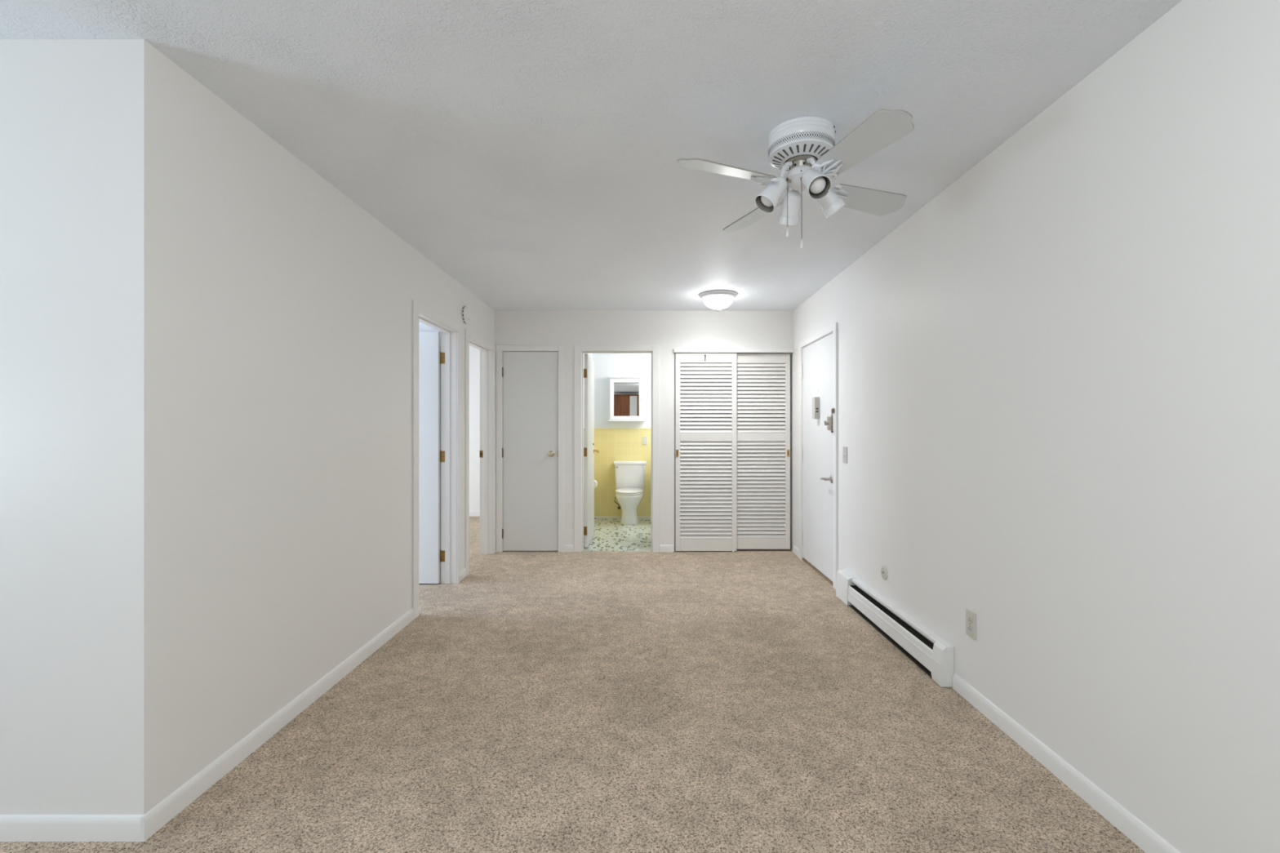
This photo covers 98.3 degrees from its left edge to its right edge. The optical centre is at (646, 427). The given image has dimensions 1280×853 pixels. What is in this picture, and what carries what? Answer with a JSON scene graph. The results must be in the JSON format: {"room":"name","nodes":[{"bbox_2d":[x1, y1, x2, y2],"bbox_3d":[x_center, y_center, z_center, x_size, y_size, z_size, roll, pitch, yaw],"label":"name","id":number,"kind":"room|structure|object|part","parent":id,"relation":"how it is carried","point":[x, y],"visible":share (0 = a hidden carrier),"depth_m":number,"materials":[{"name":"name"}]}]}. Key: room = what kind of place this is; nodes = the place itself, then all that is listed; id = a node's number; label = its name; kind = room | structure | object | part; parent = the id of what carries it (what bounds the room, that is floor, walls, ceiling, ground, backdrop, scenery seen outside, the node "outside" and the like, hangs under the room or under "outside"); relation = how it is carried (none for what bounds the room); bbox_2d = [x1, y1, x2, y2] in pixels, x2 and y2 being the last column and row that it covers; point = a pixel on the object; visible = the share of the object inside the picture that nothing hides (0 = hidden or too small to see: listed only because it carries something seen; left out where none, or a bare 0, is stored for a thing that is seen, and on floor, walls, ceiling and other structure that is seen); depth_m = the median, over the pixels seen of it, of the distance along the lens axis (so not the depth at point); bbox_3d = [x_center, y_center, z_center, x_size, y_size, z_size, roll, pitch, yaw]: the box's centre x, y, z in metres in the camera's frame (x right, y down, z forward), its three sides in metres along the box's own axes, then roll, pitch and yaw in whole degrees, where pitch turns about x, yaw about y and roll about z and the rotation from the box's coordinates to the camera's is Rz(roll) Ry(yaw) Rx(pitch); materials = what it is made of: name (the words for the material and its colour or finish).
{"room":"empty living room","nodes":[
{"label":"empty living room","id":0,"kind":"room"},
{"bbox_2d":[0,39,102,814],"bbox_3d":[-3.125,0.040,1.740,2.950,2.440,0.120,0,0,0],"label":"wall","id":1,"kind":"structure","parent":0,"point":[51,90],"depth_m":1.68,"materials":[{"name":"white paint"}]},
{"bbox_2d":[0,814,143,841],"bbox_3d":[-3.062,1.218,1.674,3.075,0.085,0.012,0,0,0],"label":"baseboard","id":2,"kind":"structure","parent":1,"relation":"attached to","point":[13,828],"depth_m":1.67,"materials":[{"name":"white paint"}]},
{"bbox_2d":[102,39,494,814],"bbox_3d":[-1.587,0.040,3.622,0.125,2.440,3.883,0,0,0],"label":"wall","id":3,"kind":"structure","parent":0,"point":[257,318],"depth_m":2.02,"materials":[{"name":"white paint"}]},
{"bbox_2d":[140,608,413,841],"bbox_3d":[-1.519,1.218,2.635,0.012,0.085,1.934,0,0,0],"label":"baseboard","id":4,"kind":"structure","parent":3,"relation":"attached to","point":[151,822],"depth_m":2.13,"materials":[{"name":"white paint"}]},
{"bbox_2d":[418,331,444,583],"bbox_3d":[-2.006,0.237,4.390,0.784,2.005,0.112,0,0,0],"label":"door","id":5,"kind":"structure","parent":3,"relation":"in","point":[430,357],"depth_m":4.40,"materials":[{"name":"white paint"}]},
{"bbox_2d":[412,300,461,619],"bbox_3d":[-1.582,0.214,4.057,0.142,2.092,0.908,0,0,0],"label":"door frame","id":6,"kind":"structure","parent":3,"relation":"attached to","point":[451,331],"depth_m":4.43,"materials":[{"name":"white paint"}]},
{"bbox_2d":[461,567,466,580],"bbox_3d":[-1.519,1.218,4.582,0.012,0.085,0.140,0,0,0],"label":"baseboard","id":7,"kind":"structure","parent":3,"relation":"in","point":[464,571],"depth_m":4.59,"materials":[{"name":"white paint"}]},
{"bbox_2d":[461,306,470,324],"bbox_3d":[-1.505,-0.945,4.630,0.040,0.146,0.146,0,0,0],"label":"smoke detector","id":8,"kind":"object","parent":3,"relation":"attached to","point":[465,313],"visible":1,"depth_m":4.58,"materials":[{"name":"white plastic"}]},
{"bbox_2d":[479,450,483,457],"bbox_3d":[-1.637,0.260,5.483,0.033,0.070,0.004,0,0,0],"label":"strike plate","id":9,"kind":"object","parent":3,"relation":"attached to","point":[481,452],"visible":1,"depth_m":5.48,"materials":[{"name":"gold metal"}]},
{"bbox_2d":[465,328,564,576],"bbox_3d":[-1.240,0.214,5.170,0.827,2.092,1.033,0,0,0],"label":"door frame","id":10,"kind":"structure","parent":3,"relation":"attached to","point":[487,349],"depth_m":5.49,"materials":[{"name":"white paint"}]},
{"bbox_2d":[418,321,440,581],"bbox_3d":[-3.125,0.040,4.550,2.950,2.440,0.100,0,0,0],"label":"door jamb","id":11,"kind":"structure","parent":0,"point":[422,327],"depth_m":4.50,"materials":[{"name":"white paint"}]},
{"bbox_2d":[469,345,479,511],"bbox_3d":[-3.065,0.040,6.816,3.070,2.440,2.267,0,0,0],"label":"wall","id":12,"kind":"structure","parent":0,"point":[474,353],"depth_m":7.83,"materials":[{"name":"white paint"}]},
{"bbox_2d":[469,511,479,515],"bbox_3d":[-3.127,1.218,7.822,2.945,0.085,0.014,0,0,0],"label":"baseboard","id":13,"kind":"structure","parent":12,"relation":"attached to","point":[471,513],"depth_m":7.82,"materials":[{"name":"white paint"}]},
{"bbox_2d":[0,515,1145,852],"bbox_3d":[-1.561,1.304,2.165,6.318,0.112,11.570,0,0,0],"label":"floor","id":14,"kind":"structure","parent":0,"point":[532,701],"depth_m":2.24,"materials":[{"name":"carpet"}]},
{"bbox_2d":[583,353,592,428],"bbox_3d":[-0.790,0.040,6.725,0.100,2.440,2.084,0,0,0],"label":"wall","id":15,"kind":"structure","parent":0,"point":[589,354],"depth_m":6.58,"materials":[{"name":"white paint"}]},
{"bbox_2d":[583,430,584,526],"bbox_3d":[-0.736,0.642,6.675,0.008,1.235,1.984,0,0,0],"label":"tiled wall","id":16,"kind":"structure","parent":15,"relation":"attached to","point":[584,430],"depth_m":6.51,"materials":[{"name":"yellow tile"}]},
{"bbox_2d":[594,480,597,488],"bbox_3d":[-0.675,0.710,6.950,0.114,0.104,0.132,0,0,0],"label":"toilet paper roll","id":17,"kind":"object","parent":16,"relation":"attached to","point":[595,482],"visible":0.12,"depth_m":6.90,"materials":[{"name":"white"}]},
{"bbox_2d":[0,0,1182,310],"bbox_3d":[-1.561,-1.230,2.165,6.318,0.100,11.570,0,0,0],"label":"ceiling","id":18,"kind":"structure","parent":0,"point":[529,150],"depth_m":2.01,"materials":[{"name":"white paint"}]},
{"bbox_2d":[699,289,737,311],"bbox_3d":[0.635,-1.103,4.890,0.332,0.153,0.332,0,0,0],"label":"ceiling lamp","id":19,"kind":"object","parent":18,"relation":"attached to","point":[717,300],"visible":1,"depth_m":4.79,"materials":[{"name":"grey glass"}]},
{"bbox_3d":[0.635,-1.099,4.890,0.264,0.093,0.264,0,0,0],"label":"lamp shade","id":20,"kind":"part","parent":19,"relation":"part of","materials":[{"name":"white glass"}]},
{"bbox_2d":[676,109,914,248],"bbox_3d":[0.616,-0.941,2.228,0.806,0.478,0.835,0,0,23],"label":"ceiling fan","id":21,"kind":"object","parent":18,"relation":"hanging from","point":[802,147],"visible":1,"depth_m":2.13,"materials":[{"name":"white metal"}]},
{"bbox_3d":[0.301,-0.973,2.088,0.402,0.006,0.145,0,15,-23],"label":"blade","id":22,"kind":"part","parent":21,"relation":"part of","materials":[{"name":"white wood"}]},
{"bbox_3d":[0.490,-0.973,2.549,0.145,0.006,0.402,-16,6,-21],"label":"blade","id":23,"kind":"part","parent":21,"relation":"part of","materials":[{"name":"white laminate"}]},
{"bbox_3d":[0.494,-0.919,2.186,0.063,0.084,0.063,39,-11,-13],"label":"bulb","id":24,"kind":"part","parent":21,"relation":"part of","materials":[{"name":"white glass"}]},
{"bbox_3d":[0.558,-0.890,2.189,0.009,0.196,0.009,0,0,0],"label":"pull chain","id":25,"kind":"part","parent":21,"relation":"part of","materials":[{"name":"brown metal"}]},
{"bbox_3d":[0.622,-1.054,2.225,0.120,0.052,0.120,0,0,0],"label":"motor","id":26,"kind":"part","parent":21,"relation":"part of","materials":[{"name":"silver metal"}]},
{"bbox_2d":[768,130,835,171],"bbox_3d":[0.622,-1.096,2.225,0.258,0.060,0.258,0,0,0],"label":"motor housing","id":27,"kind":"object","parent":21,"relation":"attached to","point":[793,147],"depth_m":2.14,"materials":[{"name":"white metal"}]},
{"bbox_3d":[0.610,-0.862,2.173,0.009,0.243,0.009,0,0,0],"label":"pull chain","id":28,"kind":"part","parent":21,"relation":"part of","materials":[{"name":"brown metal"}]},
{"bbox_3d":[0.640,-0.928,2.096,0.063,0.063,0.084,0,42,-8],"label":"bulb","id":29,"kind":"part","parent":21,"relation":"part of","materials":[{"name":"white glass"}]},
{"bbox_3d":[0.739,-0.973,1.896,0.145,0.006,0.402,16,-5,-19],"label":"blade","id":30,"kind":"part","parent":21,"relation":"part of","materials":[{"name":"white wood"}]},
{"bbox_3d":[0.942,-0.973,2.365,0.401,0.006,0.145,0,-15,-24],"label":"blade","id":31,"kind":"part","parent":21,"relation":"part of","materials":[{"name":"white laminate"}]},
{"bbox_2d":[592,353,651,428],"bbox_3d":[0.130,0.040,7.717,1.740,2.440,0.100,0,0,0],"label":"wall","id":32,"kind":"structure","parent":0,"point":[606,365],"depth_m":7.67,"materials":[{"name":"white paint"}]},
{"bbox_2d":[583,428,651,430],"bbox_3d":[0.080,0.015,6.675,1.640,0.020,1.984,0,0,0],"label":"trim","id":33,"kind":"structure","parent":32,"relation":"attached to","point":[584,428],"depth_m":7.65,"materials":[{"name":"yellow tile"}]},
{"bbox_2d":[594,429,651,516],"bbox_3d":[0.084,0.642,7.663,1.632,1.235,0.008,0,0,0],"label":"tiled wall","id":34,"kind":"structure","parent":32,"relation":"attached to","point":[613,445],"depth_m":7.66,"materials":[{"name":"yellow tile"}]},
{"bbox_2d":[594,516,651,517],"bbox_3d":[0.079,1.242,7.656,1.622,0.035,0.006,0,0,0],"label":"baseboard","id":35,"kind":"structure","parent":34,"relation":"attached to","point":[594,517],"depth_m":7.65,"materials":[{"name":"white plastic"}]},
{"bbox_2d":[642,435,647,444],"bbox_3d":[-0.022,0.175,7.654,0.072,0.116,0.009,0,0,0],"label":"switch plate","id":36,"kind":"object","parent":34,"relation":"attached to","point":[644,437],"visible":1,"depth_m":7.65,"materials":[{"name":"grey plastic"}]},
{"bbox_2d":[607,376,644,421],"bbox_3d":[-0.272,-0.395,7.590,0.508,0.612,0.155,0,0,0],"label":"medicine cabinet","id":37,"kind":"object","parent":32,"relation":"attached to","point":[626,393],"visible":1,"depth_m":7.54,"materials":[{"name":"white wood"}]},
{"bbox_2d":[613,382,639,416],"bbox_3d":[-0.272,-0.390,7.543,0.344,0.458,0.002,0,0,0],"label":"mirror","id":38,"kind":"object","parent":37,"relation":"attached to","point":[626,395],"depth_m":7.54,"materials":[{"name":"clear glass"}]},
{"bbox_2d":[583,517,675,551],"bbox_3d":[0.080,1.263,6.630,1.640,0.034,2.074,0,0,0],"label":"floor tile","id":39,"kind":"structure","parent":0,"point":[610,535],"depth_m":6.38,"materials":[{"name":"tile"}]},
{"bbox_2d":[613,461,646,524],"bbox_3d":[-0.225,0.851,7.307,0.446,0.790,0.706,0,0,0],"label":"toilet","id":40,"kind":"object","parent":39,"relation":"on","point":[629,476],"visible":1,"depth_m":7.45,"materials":[{"name":"white ceramic"}]},
{"bbox_3d":[-0.222,1.048,7.237,0.374,0.396,0.560,0,0,0],"label":"bowl","id":41,"kind":"part","parent":40,"relation":"part of","materials":[{"name":"white ceramic"}]},
{"bbox_3d":[-0.222,0.840,7.198,0.368,0.018,0.488,0,0,0],"label":"seat","id":42,"kind":"part","parent":40,"relation":"part of","materials":[{"name":"white plastic"}]},
{"bbox_3d":[-0.222,0.817,7.197,0.362,0.025,0.480,0,0,0],"label":"lid","id":43,"kind":"part","parent":40,"relation":"part of","materials":[{"name":"white plastic"}]},
{"bbox_3d":[-0.222,0.681,7.557,0.418,0.360,0.188,0,0,0],"label":"tank","id":44,"kind":"part","parent":40,"relation":"part of","materials":[{"name":"white ceramic"}]},
{"bbox_3d":[-0.222,0.478,7.557,0.440,0.044,0.206,0,0,0],"label":"tank lid","id":45,"kind":"part","parent":40,"relation":"part of","materials":[{"name":"white ceramic"}]},
{"bbox_2d":[494,310,793,551],"bbox_3d":[-0.086,0.040,5.623,3.128,2.440,0.120,0,0,0],"label":"wall","id":46,"kind":"structure","parent":0,"point":[669,330],"depth_m":5.56,"materials":[{"name":"white paint"}]},
{"bbox_2d":[502,351,558,551],"bbox_3d":[-1.172,0.236,5.552,0.568,2.004,0.102,0,0,0],"label":"door","id":47,"kind":"structure","parent":46,"relation":"in","point":[530,450],"depth_m":5.57,"materials":[{"name":"white paint"}]},
{"bbox_3d":[-0.953,0.260,5.534,0.062,0.062,0.066,0,0,0],"label":"knob","id":48,"kind":"part","parent":47,"relation":"part of","materials":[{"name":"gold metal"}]},
{"bbox_2d":[564,544,573,552],"bbox_3d":[-0.774,1.218,5.557,0.101,0.085,0.012,0,0,0],"label":"baseboard","id":49,"kind":"structure","parent":46,"relation":"attached to","point":[567,548],"depth_m":5.55,"materials":[{"name":"white paint"}]},
{"bbox_2d":[583,353,599,547],"bbox_3d":[-0.594,0.233,6.020,0.103,1.995,0.750,0,0,1],"label":"door","id":50,"kind":"structure","parent":46,"relation":"in","point":[588,371],"depth_m":5.82,"materials":[{"name":"white paint"}]},
{"bbox_2d":[573,345,659,552],"bbox_3d":[-0.295,0.215,5.617,0.856,2.090,0.137,0,0,0],"label":"door frame","id":51,"kind":"structure","parent":46,"relation":"attached to","point":[579,350],"depth_m":5.55,"materials":[{"name":"white paint"}]},
{"bbox_2d":[659,544,673,552],"bbox_3d":[0.204,1.218,5.557,0.140,0.085,0.012,0,0,0],"label":"baseboard","id":52,"kind":"structure","parent":46,"relation":"attached to","point":[663,548],"depth_m":5.55,"materials":[{"name":"white paint"}]},
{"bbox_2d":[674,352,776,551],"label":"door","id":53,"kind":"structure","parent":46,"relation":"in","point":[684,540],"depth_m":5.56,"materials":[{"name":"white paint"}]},
{"bbox_3d":[0.600,0.625,5.569,0.524,0.975,0.024,0,0,0],"label":"louver panel","id":54,"kind":"part","parent":53,"relation":"part of","materials":[{"name":"white paint"}]},
{"bbox_3d":[0.600,-0.302,5.569,0.524,0.700,0.024,0,0,0],"label":"louver panel","id":55,"kind":"part","parent":53,"relation":"part of","materials":[{"name":"white paint"}]},
{"bbox_2d":[673,347,794,352],"bbox_3d":[0.876,0.231,5.609,1.202,2.058,0.148,0,0,0],"label":"trim","id":56,"kind":"structure","parent":46,"relation":"attached to","point":[675,349],"depth_m":5.54,"materials":[{"name":"white paint"}]},
{"bbox_2d":[737,353,790,549],"bbox_3d":[1.159,0.239,5.606,0.593,1.978,0.031,0,0,0],"label":"door","id":57,"kind":"structure","parent":46,"relation":"in","point":[746,540],"depth_m":5.60,"materials":[{"name":"white paint"}]},
{"bbox_3d":[1.159,0.625,5.607,0.501,0.975,0.024,0,0,0],"label":"louver panel","id":58,"kind":"part","parent":57,"relation":"part of","materials":[{"name":"white paint"}]},
{"bbox_3d":[1.159,-0.302,5.607,0.501,0.700,0.024,0,0,0],"label":"louver panel","id":59,"kind":"part","parent":57,"relation":"part of","materials":[{"name":"white paint"}]},
{"bbox_2d":[776,0,1279,852],"bbox_3d":[1.538,0.040,1.450,0.120,2.440,9.900,0,0,0],"label":"wall","id":60,"kind":"structure","parent":0,"point":[1059,375],"depth_m":1.77,"materials":[{"name":"white paint"}]},
{"bbox_2d":[792,545,799,557],"bbox_3d":[1.472,1.218,5.416,0.012,0.085,0.234,0,0,0],"label":"baseboard","id":61,"kind":"structure","parent":60,"relation":"attached to","point":[795,550],"depth_m":5.43,"materials":[{"name":"white paint"}]},
{"bbox_2d":[800,333,834,585],"bbox_3d":[1.500,0.249,4.764,0.175,2.006,0.952,0,0,0],"label":"door","id":62,"kind":"structure","parent":60,"relation":"in","point":[818,410],"depth_m":4.74,"materials":[{"name":"white paint"}]},
{"bbox_3d":[1.446,0.408,4.447,0.067,0.066,0.160,0,0,0],"label":"lever handle","id":63,"kind":"part","parent":62,"relation":"part of","materials":[{"name":"silver metal"}]},
{"bbox_2d":[799,322,837,589],"bbox_3d":[1.529,0.223,4.782,0.138,2.075,1.031,0,0,0],"label":"door frame","id":64,"kind":"structure","parent":60,"relation":"attached to","point":[833,328],"depth_m":4.33,"materials":[{"name":"white paint"}]},
{"bbox_2d":[843,446,847,462],"bbox_3d":[1.468,0.200,4.105,0.020,0.119,0.080,0,0,0],"label":"light switch","id":65,"kind":"object","parent":60,"relation":"attached to","point":[845,448],"visible":1,"depth_m":4.09,"materials":[{"name":"grey plastic"}]},
{"bbox_2d":[880,564,888,580],"bbox_3d":[1.472,0.897,3.431,0.012,0.092,0.092,0,0,0],"label":"phone jack","id":66,"kind":"object","parent":60,"relation":"attached to","point":[884,573],"visible":1,"depth_m":3.42,"materials":[{"name":"grey plastic"}]},
{"bbox_2d":[835,569,953,687],"bbox_3d":[1.441,1.149,3.377,0.072,0.199,1.445,0,0,0],"label":"baseboard heater","id":67,"kind":"object","parent":60,"relation":"attached to","point":[933,655],"visible":1,"depth_m":3.11,"materials":[{"name":"white metal"}]},
{"bbox_3d":[1.417,1.159,3.305,0.013,0.111,1.141,0,0,0],"label":"panel","id":68,"kind":"part","parent":67,"relation":"part of","materials":[{"name":"white metal"}]},
{"bbox_3d":[1.459,1.145,3.308,0.036,0.185,1.145,0,0,0],"label":"panel","id":69,"kind":"part","parent":67,"relation":"part of","materials":[{"name":"white metal"}]},
{"bbox_2d":[965,608,976,639],"bbox_3d":[1.474,0.892,2.514,0.008,0.118,0.074,0,0,0],"label":"power outlet","id":70,"kind":"object","parent":60,"relation":"attached to","point":[971,617],"visible":1,"depth_m":2.50,"materials":[{"name":"grey plastic"}]},
{"bbox_2d":[967,616,972,623],"bbox_3d":[1.471,0.873,2.514,0.002,0.029,0.034,0,0,0],"label":"socket","id":71,"kind":"object","parent":70,"relation":"attached to","point":[969,618],"depth_m":2.52,"materials":[{"name":"grey plastic"}]},
{"bbox_2d":[967,624,972,632],"bbox_3d":[1.471,0.911,2.514,0.002,0.029,0.034,0,0,0],"label":"socket","id":72,"kind":"object","parent":70,"relation":"attached to","point":[969,626],"depth_m":2.52,"materials":[{"name":"grey plastic"}]},
{"bbox_2d":[952,673,1180,852],"bbox_3d":[1.472,1.218,-0.426,0.012,0.085,6.148,0,0,0],"label":"baseboard","id":73,"kind":"structure","parent":60,"relation":"attached to","point":[1131,827],"depth_m":1.91,"materials":[{"name":"white paint"}]}
]}

